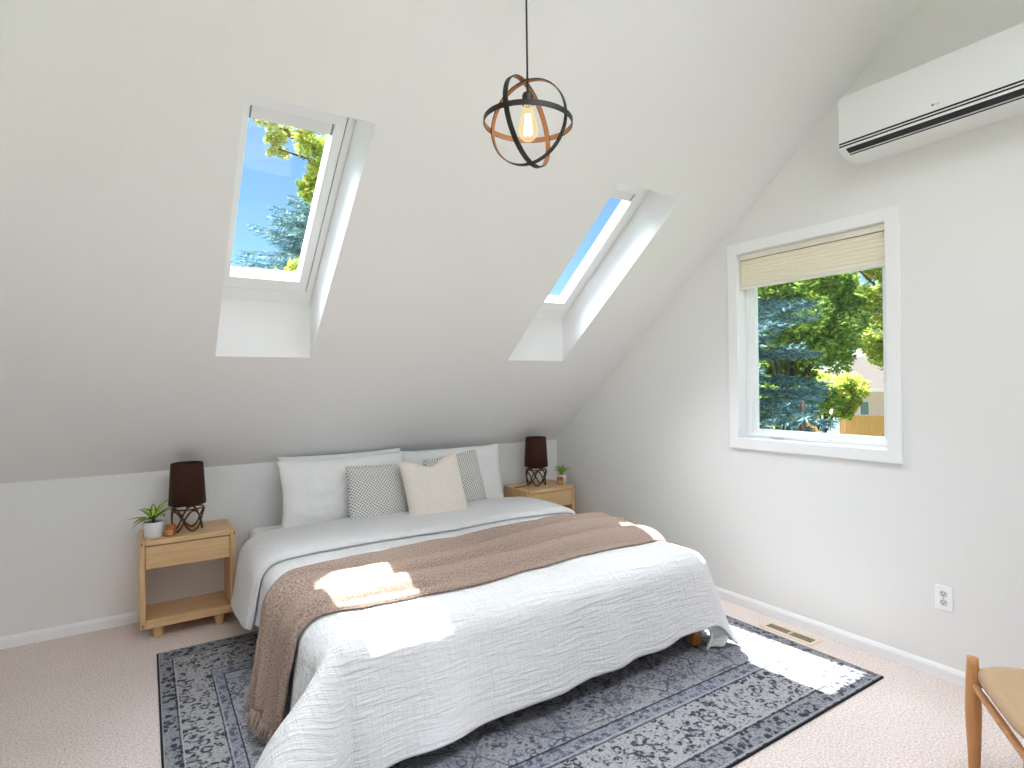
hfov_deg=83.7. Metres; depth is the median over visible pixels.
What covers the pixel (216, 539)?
nightstand
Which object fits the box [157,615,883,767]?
area rug
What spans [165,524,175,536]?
jar candle
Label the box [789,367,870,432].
leafy tree
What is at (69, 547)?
wall
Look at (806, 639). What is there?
floor vent
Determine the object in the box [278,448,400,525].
bed pillow
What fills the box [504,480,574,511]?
nightstand
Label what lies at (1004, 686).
wooden chair
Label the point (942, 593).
receptacle
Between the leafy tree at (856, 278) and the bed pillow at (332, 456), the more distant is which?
the leafy tree at (856, 278)
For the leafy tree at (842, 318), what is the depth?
13.97 m
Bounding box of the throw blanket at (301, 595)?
[241,512,666,748]
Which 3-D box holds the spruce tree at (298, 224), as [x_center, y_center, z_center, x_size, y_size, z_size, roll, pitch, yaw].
[-5.599,-0.837,17.111,6.803,10.020,6.682,-1,0,-33]
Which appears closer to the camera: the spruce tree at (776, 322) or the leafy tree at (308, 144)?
the spruce tree at (776, 322)
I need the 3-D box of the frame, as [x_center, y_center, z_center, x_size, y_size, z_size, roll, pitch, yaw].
[-1.101,-0.841,2.696,0.466,0.791,0.961,-1,0,-33]
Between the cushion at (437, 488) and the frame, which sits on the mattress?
the cushion at (437, 488)
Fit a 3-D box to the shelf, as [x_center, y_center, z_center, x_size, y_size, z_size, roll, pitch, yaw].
[-1.936,1.342,3.418,0.424,0.029,0.341,-1,0,-33]
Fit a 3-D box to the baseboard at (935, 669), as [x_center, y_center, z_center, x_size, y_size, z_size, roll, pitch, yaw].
[2.085,1.341,2.540,0.014,0.064,6.200,-1,0,-33]
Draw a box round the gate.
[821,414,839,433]
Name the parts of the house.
pane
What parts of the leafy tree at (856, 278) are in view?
crown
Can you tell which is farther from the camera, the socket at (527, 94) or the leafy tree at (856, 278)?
the leafy tree at (856, 278)
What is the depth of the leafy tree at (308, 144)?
12.86 m
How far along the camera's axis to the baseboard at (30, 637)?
3.25 m
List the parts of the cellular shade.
rail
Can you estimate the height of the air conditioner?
0.297 m
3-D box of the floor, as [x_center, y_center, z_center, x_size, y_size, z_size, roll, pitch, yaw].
[0.199,1.458,1.327,4.820,0.120,6.520,-1,0,-33]
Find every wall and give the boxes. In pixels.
[0,440,556,636]
[557,0,1023,671]
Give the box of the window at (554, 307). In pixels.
[535,183,649,319]
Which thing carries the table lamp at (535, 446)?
on the nightstand at (564, 495)
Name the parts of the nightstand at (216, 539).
panel, leg, panel, drawer, leg, panel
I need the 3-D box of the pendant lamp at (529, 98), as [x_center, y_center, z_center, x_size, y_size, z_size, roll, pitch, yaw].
[0.049,-1.165,1.900,0.297,0.880,0.297,-1,0,-33]
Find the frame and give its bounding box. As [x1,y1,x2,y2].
[222,92,355,303]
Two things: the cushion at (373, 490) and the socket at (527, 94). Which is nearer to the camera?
the socket at (527, 94)
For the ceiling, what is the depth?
2.63 m
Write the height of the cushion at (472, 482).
0.468 m
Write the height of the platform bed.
0.276 m
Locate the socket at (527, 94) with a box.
[522,77,532,107]
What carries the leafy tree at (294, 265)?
on the ground
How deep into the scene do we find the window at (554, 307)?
3.70 m
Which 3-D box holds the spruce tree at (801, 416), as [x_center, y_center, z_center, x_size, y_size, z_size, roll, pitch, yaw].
[2.867,2.093,5.615,1.781,3.939,1.748,-1,0,-33]
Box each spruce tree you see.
[231,190,314,270]
[758,286,835,429]
[762,399,839,432]
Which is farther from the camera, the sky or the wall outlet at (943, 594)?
the sky
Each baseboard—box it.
[0,611,139,649]
[715,586,987,695]
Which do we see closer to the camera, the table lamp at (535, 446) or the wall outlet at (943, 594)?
the wall outlet at (943, 594)
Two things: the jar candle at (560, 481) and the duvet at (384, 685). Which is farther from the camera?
the jar candle at (560, 481)
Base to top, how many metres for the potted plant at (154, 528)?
0.198 m
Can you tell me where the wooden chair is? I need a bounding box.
[965,655,1023,767]
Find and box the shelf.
[146,591,228,619]
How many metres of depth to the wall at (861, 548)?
2.84 m
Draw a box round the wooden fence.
[797,415,883,436]
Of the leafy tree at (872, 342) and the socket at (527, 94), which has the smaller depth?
the socket at (527, 94)
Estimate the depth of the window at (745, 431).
3.18 m
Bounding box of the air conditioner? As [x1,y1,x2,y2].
[838,22,1023,165]
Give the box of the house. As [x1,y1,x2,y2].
[814,356,883,432]
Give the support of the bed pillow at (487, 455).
on the mattress
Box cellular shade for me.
[740,223,884,289]
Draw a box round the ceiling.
[0,0,922,483]
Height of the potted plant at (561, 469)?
0.167 m
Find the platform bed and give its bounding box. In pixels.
[686,631,700,645]
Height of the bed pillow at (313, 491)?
0.448 m
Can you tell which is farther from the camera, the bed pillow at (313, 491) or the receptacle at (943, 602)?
the bed pillow at (313, 491)
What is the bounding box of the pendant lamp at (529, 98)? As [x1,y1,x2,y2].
[483,0,572,168]
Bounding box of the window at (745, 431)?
[727,205,903,463]
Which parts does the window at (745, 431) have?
crank handle, frame, sash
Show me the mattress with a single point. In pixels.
(255, 531)
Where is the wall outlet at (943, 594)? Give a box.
[935,584,952,612]
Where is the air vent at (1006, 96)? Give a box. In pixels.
[846,88,1023,152]
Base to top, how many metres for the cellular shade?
0.212 m
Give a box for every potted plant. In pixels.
[128,499,174,538]
[555,464,568,482]
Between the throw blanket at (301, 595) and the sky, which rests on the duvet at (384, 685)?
the throw blanket at (301, 595)
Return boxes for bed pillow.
[277,451,403,527]
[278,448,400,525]
[404,443,503,498]
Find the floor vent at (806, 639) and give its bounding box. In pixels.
[759,621,822,645]
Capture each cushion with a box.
[345,464,408,518]
[398,452,466,514]
[422,449,486,501]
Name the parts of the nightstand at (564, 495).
panel, panel, drawer, panel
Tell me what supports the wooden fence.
on the ground
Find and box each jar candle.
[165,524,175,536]
[557,477,563,484]
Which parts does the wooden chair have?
leg, rail, seat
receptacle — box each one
[940,591,946,596]
[940,599,946,605]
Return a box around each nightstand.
[139,519,235,637]
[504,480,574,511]
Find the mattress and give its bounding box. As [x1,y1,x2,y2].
[248,525,281,539]
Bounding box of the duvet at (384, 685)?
[230,497,738,767]
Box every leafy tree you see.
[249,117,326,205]
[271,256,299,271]
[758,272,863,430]
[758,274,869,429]
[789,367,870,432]
[836,267,883,370]
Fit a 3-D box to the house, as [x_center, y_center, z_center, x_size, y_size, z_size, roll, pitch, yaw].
[30.893,0.695,46.970,11.200,6.000,7.260,-1,0,0]
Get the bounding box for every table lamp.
[168,461,205,532]
[515,436,547,487]
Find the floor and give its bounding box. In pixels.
[0,598,1023,767]
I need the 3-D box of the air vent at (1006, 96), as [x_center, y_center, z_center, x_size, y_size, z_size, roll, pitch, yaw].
[1.869,-1.157,2.501,0.031,0.022,0.773,-1,0,-33]
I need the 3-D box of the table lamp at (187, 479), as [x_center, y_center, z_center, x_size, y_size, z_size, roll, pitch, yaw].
[-1.936,0.670,3.409,0.199,0.400,0.199,-1,0,-33]
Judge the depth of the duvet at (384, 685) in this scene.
2.33 m

